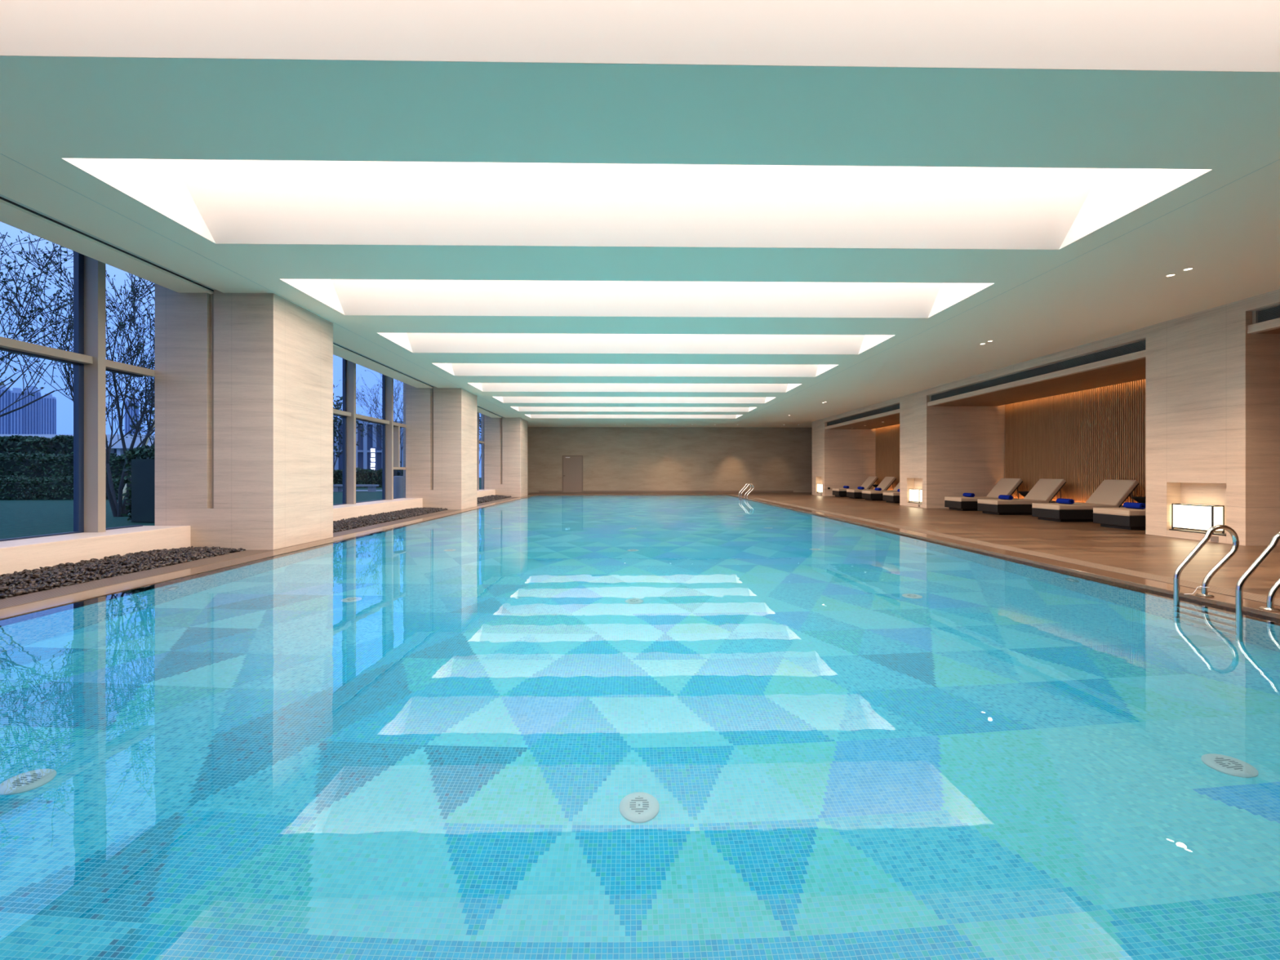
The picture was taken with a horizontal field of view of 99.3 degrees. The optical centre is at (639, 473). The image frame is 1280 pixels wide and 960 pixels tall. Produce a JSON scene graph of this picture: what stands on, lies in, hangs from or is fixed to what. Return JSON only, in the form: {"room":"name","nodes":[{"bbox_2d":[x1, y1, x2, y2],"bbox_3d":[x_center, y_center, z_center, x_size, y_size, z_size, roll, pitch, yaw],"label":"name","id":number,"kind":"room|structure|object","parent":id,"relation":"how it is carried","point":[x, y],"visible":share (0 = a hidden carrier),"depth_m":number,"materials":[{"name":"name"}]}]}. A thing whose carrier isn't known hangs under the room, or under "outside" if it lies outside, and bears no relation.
{"room":"indoor swimming pool","nodes":[
{"label":"indoor swimming pool","id":0,"kind":"room"},
{"bbox_2d":[155,283,333,550],"bbox_3d":[-6.763,-0.950,9.281,2.112,4.900,1.691,0,0,-1],"label":"pillar","id":1,"kind":"structure","parent":0,"point":[244,381],"depth_m":8.45,"materials":[{"name":"stone"}]},
{"bbox_2d":[0,250,190,575],"bbox_3d":[-7.219,-0.910,1.652,0.740,4.620,14.550,0,0,-1],"label":"window","id":2,"kind":"structure","parent":1,"relation":"attached to","point":[90,538],"depth_m":7.45,"materials":[{"name":"metal"}]},
{"bbox_2d":[333,358,422,520],"bbox_3d":[-7.433,-0.910,14.221,0.740,4.620,8.210,0,0,-1],"label":"window","id":3,"kind":"structure","parent":1,"relation":"attached to","point":[349,508],"depth_m":14.47,"materials":[{"name":"metal"}]},
{"bbox_2d":[403,382,476,509],"bbox_3d":[-6.924,-0.950,18.734,2.112,4.900,1.801,0,0,-1],"label":"pillar","id":4,"kind":"structure","parent":0,"point":[440,431],"depth_m":17.85,"materials":[{"name":"stone"}]},
{"bbox_2d":[480,413,527,497],"bbox_3d":[-7.087,-0.950,28.333,2.112,4.900,1.901,0,0,-1],"label":"pillar","id":5,"kind":"structure","parent":0,"point":[504,451],"depth_m":27.39,"materials":[{"name":"stone"}]},
{"bbox_2d":[0,495,1279,959],"bbox_3d":[-0.167,1.200,15.074,10.520,0.001,29.450,0,0,-1],"label":"water","id":6,"kind":"object","parent":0,"point":[535,727],"visible":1,"depth_m":2.33,"materials":[{"name":"blue liquid"}]},
{"bbox_2d":[0,0,1279,427],"bbox_3d":[2.346,-3.239,13.792,20.360,0.882,38.500,0,0,-1],"label":"ceiling","id":7,"kind":"structure","parent":0,"point":[552,213],"depth_m":5.71,"materials":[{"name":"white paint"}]},
{"bbox_2d":[1164,273,1176,276],"bbox_3d":[7.490,-2.796,7.679,0.112,0.008,0.112,0,0,-1],"label":"recessed light","id":8,"kind":"object","parent":7,"relation":"in","point":[1171,274],"visible":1,"depth_m":7.68,"materials":[{"name":"white paint"}]},
{"bbox_2d":[1182,267,1193,271],"bbox_3d":[7.504,-2.796,7.449,0.112,0.008,0.112,0,0,-1],"label":"recessed light","id":9,"kind":"object","parent":7,"relation":"in","point":[1186,268],"visible":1,"depth_m":7.44,"materials":[{"name":"white paint"}]},
{"bbox_2d":[527,426,812,493],"bbox_3d":[2.465,-1.000,33.197,21.260,5.000,0.300,0,0,-1],"label":"wall","id":10,"kind":"structure","parent":0,"point":[615,458],"depth_m":33.04,"materials":[{"name":"brown stone"}]},
{"bbox_2d":[562,455,582,492],"bbox_3d":[-4.080,0.035,32.901,1.260,2.250,0.069,0,0,-1],"label":"door","id":11,"kind":"structure","parent":10,"relation":"in","point":[572,465],"depth_m":32.91,"materials":[{"name":"wood"}]},
{"bbox_2d":[538,490,793,492],"bbox_3d":[1.613,1.105,33.025,15.450,0.110,0.015,0,0,-1],"label":"baseboard","id":12,"kind":"structure","parent":10,"relation":"attached to","point":[539,491],"depth_m":33.02,"materials":[{"name":"brown wood"}]},
{"bbox_2d":[812,418,875,496],"bbox_3d":[10.819,-0.650,28.638,2.910,4.300,1.900,0,0,-1],"label":"pillar","id":13,"kind":"structure","parent":0,"point":[841,458],"depth_m":27.70,"materials":[{"name":"stone"}]},
{"bbox_2d":[816,484,822,493],"bbox_3d":[9.506,0.795,28.446,0.228,0.490,0.960,0,0,-1],"label":"lantern","id":14,"kind":"object","parent":13,"relation":"in","point":[820,486],"visible":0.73,"depth_m":28.45,"materials":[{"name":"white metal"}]},
{"bbox_2d":[527,492,1279,598],"bbox_3d":[3.251,1.330,13.807,18.950,0.340,38.500,0,0,-1],"label":"floor","id":15,"kind":"structure","parent":0,"point":[1136,550],"depth_m":9.58,"materials":[{"name":"brown wood"}]},
{"bbox_2d":[832,476,878,497],"bbox_3d":[10.739,0.658,27.027,2.066,1.003,0.884,0,0,-1],"label":"sun lounger","id":16,"kind":"object","parent":15,"relation":"on","point":[869,482],"visible":0.49,"depth_m":26.73,"materials":[{"name":"beige fabric"}]},
{"bbox_2d":[832,488,857,491],"bbox_3d":[10.434,0.811,27.021,1.455,0.113,0.884,0,0,-1],"label":"seat cushion","id":17,"kind":"object","parent":16,"relation":"on","point":[833,489],"depth_m":26.97,"materials":[{"name":"beige fabric"}]},
{"bbox_2d":[846,476,896,498],"bbox_3d":[10.769,0.658,25.227,2.066,1.003,0.884,0,0,-1],"label":"sun lounger","id":18,"kind":"object","parent":15,"relation":"on","point":[886,483],"visible":0.54,"depth_m":24.92,"materials":[{"name":"beige fabric"}]},
{"bbox_2d":[846,488,884,492],"bbox_3d":[10.465,0.811,25.222,1.455,0.113,0.884,0,0,-1],"label":"seat cushion","id":19,"kind":"object","parent":18,"relation":"on","point":[847,490],"depth_m":24.89,"materials":[{"name":"beige fabric"}]},
{"bbox_2d":[862,482,899,500],"bbox_3d":[10.798,0.658,23.517,2.066,1.003,0.884,0,0,-1],"label":"sun lounger","id":20,"kind":"object","parent":15,"relation":"on","point":[867,495],"visible":0.42,"depth_m":23.15,"materials":[{"name":"beige fabric"}]},
{"bbox_2d":[874,487,881,490],"bbox_3d":[10.287,0.683,23.509,0.147,0.128,0.400,0,0,1],"label":"towel","id":21,"kind":"object","parent":20,"relation":"on","point":[875,488],"visible":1,"depth_m":23.42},
{"bbox_2d":[862,490,898,493],"bbox_3d":[10.494,0.811,23.512,1.455,0.113,0.884,0,0,-1],"label":"seat cushion","id":22,"kind":"object","parent":20,"relation":"on","point":[863,491],"depth_m":23.14,"materials":[{"name":"beige fabric"}]},
{"bbox_2d":[883,492,899,502],"bbox_3d":[10.832,0.658,21.527,2.066,1.003,0.884,0,0,-1],"label":"sun lounger","id":23,"kind":"object","parent":15,"relation":"on","point":[891,497],"visible":0.27,"depth_m":21.25,"materials":[{"name":"beige fabric"}]},
{"bbox_2d":[883,492,899,495],"bbox_3d":[10.528,0.811,21.522,1.455,0.113,0.884,0,0,-1],"label":"seat cushion","id":24,"kind":"object","parent":23,"relation":"on","point":[884,493],"depth_m":21.27,"materials":[{"name":"beige fabric"}]},
{"bbox_2d":[944,478,1022,511],"bbox_3d":[10.906,0.658,17.208,2.066,1.003,0.884,0,0,-1],"label":"sun lounger","id":25,"kind":"object","parent":15,"relation":"on","point":[1007,486],"visible":0.58,"depth_m":16.97,"materials":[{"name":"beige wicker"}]},
{"bbox_2d":[962,493,974,497],"bbox_3d":[10.394,0.683,17.199,0.147,0.128,0.400,0,0,-1],"label":"towel","id":26,"kind":"object","parent":25,"relation":"on","point":[966,495],"visible":1,"depth_m":17.10,"materials":[{"name":"blue fabric"}]},
{"bbox_2d":[944,496,998,501],"bbox_3d":[10.601,0.811,17.203,1.455,0.113,0.884,0,0,-1],"label":"seat cushion","id":27,"kind":"object","parent":25,"relation":"on","point":[946,498],"depth_m":16.97,"materials":[{"name":"beige fabric"}]},
{"bbox_2d":[733,493,1279,605],"bbox_3d":[5.575,1.329,15.297,0.310,0.342,30.400,0,0,-1],"label":"trim","id":28,"kind":"structure","parent":15,"relation":"on","point":[1252,597],"depth_m":7.10,"materials":[{"name":"stone"}]},
{"bbox_2d":[977,478,1066,515],"bbox_3d":[10.934,0.658,15.538,2.066,1.003,0.884,0,0,-1],"label":"sun lounger","id":29,"kind":"object","parent":15,"relation":"on","point":[1044,491],"visible":0.82,"depth_m":15.19,"materials":[{"name":"beige fabric"}]},
{"bbox_2d":[998,494,1013,499],"bbox_3d":[10.440,0.683,15.530,0.147,0.128,0.400,0,0,-4],"label":"towel","id":30,"kind":"object","parent":29,"relation":"on","point":[1001,496],"visible":1,"depth_m":15.47,"materials":[{"name":"blue fabric"}]},
{"bbox_2d":[977,498,1048,504],"bbox_3d":[10.630,0.811,15.533,1.455,0.113,0.884,0,0,-1],"label":"seat cushion","id":31,"kind":"object","parent":29,"relation":"on","point":[980,501],"depth_m":15.11,"materials":[{"name":"beige fabric"}]},
{"bbox_2d":[1017,491,1029,497],"bbox_3d":[11.673,0.853,16.401,0.480,0.615,0.480,0,0,-1],"label":"side table","id":32,"kind":"object","parent":15,"relation":"on","point":[1022,493],"visible":0.39,"depth_m":16.32,"materials":[{"name":"black metal"}]},
{"bbox_2d":[1031,479,1138,521],"bbox_3d":[10.971,0.658,13.369,2.066,1.003,0.884,0,0,-1],"label":"sun lounger","id":33,"kind":"object","parent":15,"relation":"on","point":[1110,493],"visible":0.79,"depth_m":13.09,"materials":[{"name":"beige fabric"}]},
{"bbox_2d":[1056,497,1074,504],"bbox_3d":[10.442,0.683,13.360,0.147,0.128,0.400,0,0,0],"label":"towel","id":34,"kind":"object","parent":33,"relation":"on","point":[1060,500],"visible":1,"depth_m":13.29,"materials":[{"name":"blue fabric"}]},
{"bbox_2d":[1031,502,1119,510],"bbox_3d":[10.667,0.811,13.364,1.455,0.113,0.884,0,0,-1],"label":"seat cushion","id":35,"kind":"object","parent":33,"relation":"on","point":[1036,506],"depth_m":13.02,"materials":[{"name":"beige fabric"}]},
{"bbox_2d":[1093,507,1145,529],"bbox_3d":[11.002,0.658,11.549,2.066,1.003,0.884,0,0,-1],"label":"sun lounger","id":36,"kind":"object","parent":15,"relation":"on","point":[1128,518],"visible":0.33,"depth_m":11.34,"materials":[{"name":"beige fabric"}]},
{"bbox_2d":[1093,507,1145,515],"bbox_3d":[10.698,0.811,11.544,1.455,0.113,0.884,0,0,-1],"label":"seat cushion","id":37,"kind":"object","parent":36,"relation":"on","point":[1096,511],"depth_m":11.45,"materials":[{"name":"beige fabric"}]},
{"bbox_2d":[1123,502,1145,509],"bbox_3d":[10.491,0.683,11.540,0.147,0.128,0.400,0,0,2],"label":"towel","id":38,"kind":"object","parent":36,"relation":"on","point":[1126,504],"visible":0.96,"depth_m":11.47,"materials":[{"name":"blue fabric"}]},
{"bbox_2d":[1131,496,1145,503],"bbox_3d":[11.589,0.853,12.479,0.480,0.615,0.480,0,0,-1],"label":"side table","id":39,"kind":"object","parent":15,"relation":"on","point":[1138,499],"visible":0.3,"depth_m":12.43,"materials":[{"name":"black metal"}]},
{"bbox_2d":[899,389,1004,508],"bbox_3d":[10.983,-0.650,19.040,2.910,4.300,1.800,0,0,-1],"label":"pillar","id":40,"kind":"structure","parent":0,"point":[944,451],"depth_m":18.14,"materials":[{"name":"stone"}]},
{"bbox_2d":[907,488,922,503],"bbox_3d":[9.669,0.795,18.897,0.228,0.490,0.960,0,0,-1],"label":"lantern","id":41,"kind":"object","parent":40,"relation":"in","point":[915,495],"visible":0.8,"depth_m":18.91,"materials":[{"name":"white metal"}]},
{"bbox_2d":[840,340,1143,418],"bbox_3d":[11.119,-0.800,13.941,2.810,4.600,38.500,0,0,-1],"label":"wall","id":42,"kind":"structure","parent":0,"point":[1138,340],"depth_m":13.95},
{"bbox_2d":[875,424,899,490],"bbox_3d":[12.001,-0.750,23.833,0.230,3.900,7.750,0,0,-1],"label":"wall","id":43,"kind":"structure","parent":42,"relation":"attached to","point":[887,438],"depth_m":26.29,"materials":[{"name":"brown wood"}]},
{"bbox_2d":[1004,378,1145,507],"bbox_3d":[12.163,-0.750,14.304,0.230,3.900,7.710,0,0,-1],"label":"wall","id":44,"kind":"structure","parent":42,"relation":"attached to","point":[1084,438],"depth_m":15.05,"materials":[{"name":"brown wood"}]},
{"bbox_2d":[824,288,1279,429],"bbox_3d":[9.741,-2.520,11.167,0.160,0.560,33.000,0,0,-1],"label":"wall","id":45,"kind":"structure","parent":0,"point":[1272,298],"depth_m":12.63,"materials":[{"name":"paint"}]},
{"bbox_2d":[826,403,899,426],"bbox_3d":[9.566,-2.484,23.791,0.040,0.228,7.730,0,0,-1],"label":"air vent","id":46,"kind":"object","parent":45,"relation":"in","point":[892,407],"visible":0.75,"depth_m":23.04,"materials":[{"name":"brown metal"}]},
{"bbox_2d":[829,413,899,429],"bbox_3d":[10.711,-2.270,23.811,2.210,0.060,7.750,0,0,-1],"label":"trim","id":47,"kind":"structure","parent":45,"relation":"attached to","point":[892,420],"depth_m":24.73,"materials":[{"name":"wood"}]},
{"bbox_2d":[929,338,1145,401],"bbox_3d":[9.729,-2.484,14.263,0.040,0.228,7.690,0,0,-1],"label":"air vent","id":48,"kind":"object","parent":45,"relation":"in","point":[1139,346],"visible":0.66,"depth_m":12.89,"materials":[{"name":"brown metal"}]},
{"bbox_2d":[934,358,1145,406],"bbox_3d":[10.873,-2.270,14.282,2.210,0.060,7.710,0,0,-1],"label":"ceiling","id":49,"kind":"structure","parent":45,"relation":"attached to","point":[1133,371],"depth_m":14.04,"materials":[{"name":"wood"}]},
{"bbox_2d":[1252,303,1279,324],"bbox_3d":[9.943,-2.484,1.694,0.040,0.228,14.030,0,0,-1],"label":"air vent","id":50,"kind":"object","parent":45,"relation":"in","point":[1273,313],"visible":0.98,"depth_m":8.53,"materials":[{"name":"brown metal"}]},
{"bbox_2d":[1255,328,1279,333],"bbox_3d":[11.087,-2.270,1.714,2.210,0.060,14.050,0,0,-1],"label":"trim","id":51,"kind":"structure","parent":45,"relation":"attached to","point":[1275,331],"depth_m":8.61,"materials":[{"name":"brown wood"}]},
{"bbox_2d":[1145,298,1279,546],"bbox_3d":[11.143,-0.650,9.586,2.910,4.300,1.690,0,0,-1],"label":"pillar","id":52,"kind":"structure","parent":0,"point":[1212,386],"depth_m":9.18,"materials":[{"name":"stone"}]},
{"bbox_2d":[1168,503,1226,536],"bbox_3d":[9.829,0.795,9.499,0.228,0.490,0.960,0,0,-1],"label":"lantern","id":53,"kind":"object","parent":52,"relation":"in","point":[1191,517],"visible":0.89,"depth_m":9.51,"materials":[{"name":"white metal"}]},
{"bbox_2d":[1168,528,1226,536],"bbox_3d":[9.829,1.030,9.499,0.228,0.020,0.960,0,0,-1],"label":"ledge","id":54,"kind":"object","parent":52,"relation":"attached to","point":[1215,532],"depth_m":9.49,"materials":[{"name":"beige stone"}]},
{"bbox_2d":[1210,535,1218,542],"bbox_3d":[9.691,1.104,9.176,0.008,0.088,0.120,0,0,-1],"label":"socket cover","id":55,"kind":"object","parent":52,"relation":"attached to","point":[1212,538],"visible":0.86,"depth_m":9.16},
{"bbox_3d":[-7.055,1.360,16.382,1.650,0.280,33.000,0,0,-1],"label":"floor","id":56,"kind":"structure","parent":0,"visible":0},
{"bbox_2d":[0,546,245,599],"bbox_3d":[-6.481,1.153,5.965,0.900,0.196,4.944,0,0,-1],"label":"gravel","id":57,"kind":"object","parent":56,"relation":"on","point":[26,581],"visible":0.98,"depth_m":6.37,"materials":[{"name":"grey gravel"}]},
{"bbox_2d":[333,506,448,533],"bbox_3d":[-6.626,1.147,13.983,0.909,0.203,7.722,0,0,-1],"label":"gravel","id":58,"kind":"object","parent":56,"relation":"on","point":[367,520],"visible":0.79,"depth_m":13.52,"materials":[{"name":"grey gravel"}]},
{"bbox_2d":[476,412,495,497],"bbox_3d":[-7.595,-0.910,23.749,0.740,4.620,8.250,0,0,-1],"label":"window","id":59,"kind":"structure","parent":56,"relation":"on","point":[480,493],"depth_m":26.07,"materials":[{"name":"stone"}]},
{"bbox_2d":[476,494,511,503],"bbox_3d":[-6.798,1.163,23.506,0.923,0.254,7.771,0,0,-1],"label":"gravel","id":60,"kind":"object","parent":56,"relation":"on","point":[489,498],"visible":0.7,"depth_m":24.14,"materials":[{"name":"grey gravel"}]},
{"bbox_3d":[-0.758,1.330,-2.763,13.590,0.340,5.500,0,0,-1],"label":"floor","id":61,"kind":"structure","parent":0,"visible":0},
{"bbox_2d":[0,493,733,608],"bbox_3d":[-0.394,1.332,15.195,11.630,0.336,30.400,0,0,-1],"label":"trim","id":62,"kind":"structure","parent":61,"relation":"attached to","point":[62,591],"depth_m":6.85,"materials":[{"name":"brown stone"}]},
{"bbox_3d":[-5.526,1.851,14.983,0.200,1.298,29.850,0,0,-1],"label":"wall","id":63,"kind":"structure","parent":0,"visible":0},
{"bbox_2d":[0,495,533,619],"bbox_3d":[-5.603,1.346,14.807,0.360,0.308,29.800,0,0,-1],"label":"pool edge","id":64,"kind":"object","parent":63,"relation":"on","point":[26,608],"depth_m":6.42,"materials":[{"name":"brown stone"}]},
{"bbox_3d":[5.193,1.851,15.166,0.200,1.298,29.850,0,0,-1],"label":"wall","id":65,"kind":"structure","parent":0,"visible":0},
{"bbox_2d":[529,494,1279,618],"bbox_3d":[-0.181,1.331,15.024,11.210,0.339,30.050,0,0,-1],"label":"pool edge","id":66,"kind":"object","parent":65,"relation":"on","point":[1249,606],"depth_m":6.99,"materials":[{"name":"stone"}]},
{"bbox_2d":[738,483,754,498],"bbox_3d":[5.011,1.343,25.689,0.634,1.714,0.658,0,0,-1],"label":"pool ladder","id":67,"kind":"object","parent":66,"relation":"on","point":[747,483],"visible":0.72,"depth_m":25.90,"materials":[{"name":"metal"}]},
{"bbox_2d":[1173,524,1279,615],"bbox_3d":[5.365,1.343,4.892,0.634,1.714,0.658,0,0,-1],"label":"pool ladder","id":68,"kind":"object","parent":66,"relation":"on","point":[1274,588],"visible":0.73,"depth_m":5.13,"materials":[{"name":"metal"}]},
{"label":"outside","id":69,"kind":"structure","parent":0,"visible":0},
{"bbox_2d":[0,383,10,434],"bbox_3d":[-483.679,-33.300,411.828,8.500,69.000,8.500,0,0,-41],"label":"apartment tower","id":70,"kind":"structure","parent":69,"point":[5,400],"depth_m":410.57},
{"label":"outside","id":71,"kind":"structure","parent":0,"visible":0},
{"bbox_2d":[10,387,23,434],"bbox_3d":[-583.943,-39.300,510.136,10.500,81.000,10.500,0,0,-41],"label":"apartment tower","id":72,"kind":"structure","parent":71,"point":[17,416],"depth_m":506.86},
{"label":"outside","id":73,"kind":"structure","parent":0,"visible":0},
{"bbox_2d":[23,385,40,434],"bbox_3d":[-493.352,-34.800,441.668,8.500,72.000,8.500,0,0,-41],"label":"apartment tower","id":74,"kind":"structure","parent":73,"point":[32,412],"depth_m":439.08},
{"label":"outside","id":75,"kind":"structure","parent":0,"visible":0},
{"bbox_2d":[40,393,56,434],"bbox_3d":[-640.580,-42.300,589.183,10.500,87.000,10.500,0,0,-41],"label":"apartment tower","id":76,"kind":"structure","parent":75,"point":[48,403],"depth_m":585.67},
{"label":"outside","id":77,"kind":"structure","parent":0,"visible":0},
{"bbox_2d":[0,477,480,539],"bbox_3d":[-64.837,1.220,58.905,112.350,0.001,200.000,0,0,-1],"label":"lawn","id":78,"kind":"structure","parent":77,"point":[18,517],"depth_m":15.15,"materials":[{"name":"green plant"}]},
{"bbox_2d":[0,231,73,397],"bbox_3d":[-20.178,-4.270,16.102,7.068,11.062,8.451,0,0,30],"label":"tree","id":79,"kind":"object","parent":78,"relation":"on","point":[28,276],"visible":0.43,"depth_m":17.08,"materials":[{"name":"grey plant"}]},
{"bbox_2d":[0,434,108,454],"bbox_3d":[-39.068,-0.521,33.091,11.302,3.711,2.216,0,0,-4],"label":"hedge","id":80,"kind":"object","parent":78,"relation":"on","point":[62,444],"visible":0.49,"depth_m":32.56,"materials":[{"name":"green plant"}]},
{"bbox_2d":[0,474,125,500],"bbox_3d":[-32.189,0.649,25.459,24.606,1.284,1.857,0,0,-3],"label":"hedge","id":81,"kind":"object","parent":78,"relation":"on","point":[60,487],"visible":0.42,"depth_m":25.09,"materials":[{"name":"green plant"}]},
{"bbox_2d":[0,451,147,482],"bbox_3d":[-33.764,0.044,29.427,25.714,2.520,2.323,0,0,-3],"label":"hedge","id":82,"kind":"object","parent":78,"relation":"on","point":[29,464],"visible":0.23,"depth_m":28.80,"materials":[{"name":"green plant"}]},
{"bbox_2d":[0,434,155,456],"bbox_3d":[-49.276,-1.450,45.168,31.000,3.300,4.000,0,0,-1],"label":"pavilion","id":83,"kind":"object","parent":78,"relation":"on","point":[117,448],"visible":0.02,"depth_m":43.30,"materials":[{"name":"white"}]},
{"bbox_2d":[0,231,155,516],"bbox_3d":[-14.646,-3.042,15.711,6.536,8.621,7.421,0,0,2],"label":"tree","id":84,"kind":"object","parent":78,"relation":"on","point":[117,508],"visible":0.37,"depth_m":14.76,"materials":[{"name":"grey plant"}]},
{"bbox_2d":[0,261,155,417],"bbox_3d":[-13.847,-2.097,10.169,9.731,6.729,5.170,0,0,-1],"label":"tree","id":85,"kind":"object","parent":78,"relation":"on","point":[10,300],"visible":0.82,"depth_m":10.45,"materials":[{"name":"grey plant"}]},
{"bbox_2d":[106,346,155,442],"bbox_3d":[-27.162,-3.207,34.011,10.185,8.955,6.584,0,0,10],"label":"tree","id":86,"kind":"object","parent":78,"relation":"on","point":[109,382],"visible":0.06,"depth_m":32.80,"materials":[{"name":"grey plant"}]},
{"bbox_2d":[120,444,155,522],"bbox_3d":[-11.870,0.257,15.335,1.335,2.064,4.140,0,0,11],"label":"hedge","id":87,"kind":"object","parent":78,"relation":"on","point":[141,508],"visible":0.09,"depth_m":13.42,"materials":[{"name":"green plant"}]},
{"bbox_2d":[120,363,155,428],"bbox_3d":[-19.057,-2.590,24.256,6.838,7.724,6.107,0,0,-5],"label":"tree","id":88,"kind":"object","parent":78,"relation":"on","point":[131,405],"visible":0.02,"depth_m":22.78,"materials":[{"name":"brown plant"}]},
{"bbox_2d":[122,418,155,499],"bbox_3d":[-17.271,-0.440,18.709,0.100,3.350,1.158,0,0,40],"label":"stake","id":89,"kind":"object","parent":78,"relation":"on","point":[124,491],"visible":0.02,"depth_m":18.46,"materials":[{"name":"brown wood"}]},
{"bbox_2d":[333,379,371,471],"bbox_3d":[-21.944,-2.981,38.506,5.210,8.496,6.193,0,0,43],"label":"tree","id":90,"kind":"object","parent":78,"relation":"on","point":[335,420],"visible":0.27,"depth_m":38.32,"materials":[{"name":"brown plant"}]},
{"bbox_2d":[333,484,378,492],"bbox_3d":[-18.813,0.980,35.885,3.000,0.480,0.600,0,0,6],"label":"garden bench","id":91,"kind":"object","parent":78,"relation":"on","point":[336,487],"visible":0.88,"depth_m":35.72,"materials":[{"name":"grey concrete"}]},
{"bbox_2d":[342,489,382,491],"bbox_3d":[-27.155,1.210,38.243,27.000,0.001,2.600,0,0,-1],"label":"path","id":92,"kind":"structure","parent":78,"relation":"on","point":[342,490],"depth_m":38.14,"materials":[{"name":"grey concrete"}]},
{"bbox_2d":[333,418,403,471],"bbox_3d":[-53.795,-4.200,101.153,44.400,10.800,10.900,0,0,-28],"label":"office block","id":93,"kind":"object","parent":78,"relation":"on","point":[362,451],"visible":0.02,"depth_m":97.85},
{"bbox_2d":[333,467,403,487],"bbox_3d":[-22.814,0.371,47.268,16.332,1.898,1.924,0,0,-7],"label":"hedge","id":94,"kind":"object","parent":78,"relation":"on","point":[368,477],"visible":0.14,"depth_m":46.51,"materials":[{"name":"green plant"}]},
{"bbox_2d":[369,447,376,470],"bbox_3d":[-26.135,-0.675,53.217,0.560,3.750,0.160,0,0,-26],"label":"lit sign","id":95,"kind":"object","parent":78,"relation":"on","point":[372,450],"visible":0.9,"depth_m":53.16,"materials":[{"name":"white plastic"}]},
{"bbox_2d":[355,369,403,476],"bbox_3d":[-19.287,-4.385,42.944,7.697,11.281,6.781,0,0,-1],"label":"tree","id":96,"kind":"object","parent":78,"relation":"on","point":[400,387],"visible":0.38,"depth_m":43.00,"materials":[{"name":"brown plant"}]},
{"bbox_2d":[393,475,403,497],"bbox_3d":[-8.893,0.660,20.052,0.400,1.120,0.400,0,0,-1],"label":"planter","id":97,"kind":"object","parent":78,"relation":"on","point":[397,480],"visible":0.66,"depth_m":19.89,"materials":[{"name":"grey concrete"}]},
{"bbox_2d":[479,416,480,462],"bbox_3d":[-17.672,-2.837,55.711,8.693,8.211,6.031,0,0,34],"label":"tree","id":98,"kind":"object","parent":78,"relation":"on","point":[479,416],"visible":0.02,"depth_m":55.09,"materials":[{"name":"grey plant"}]},
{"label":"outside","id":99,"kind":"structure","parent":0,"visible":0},
{"bbox_2d":[124,396,138,434],"bbox_3d":[-478.170,-35.300,511.936,9.500,73.000,9.500,0,0,-41],"label":"apartment tower","id":100,"kind":"structure","parent":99,"point":[127,420],"depth_m":507.85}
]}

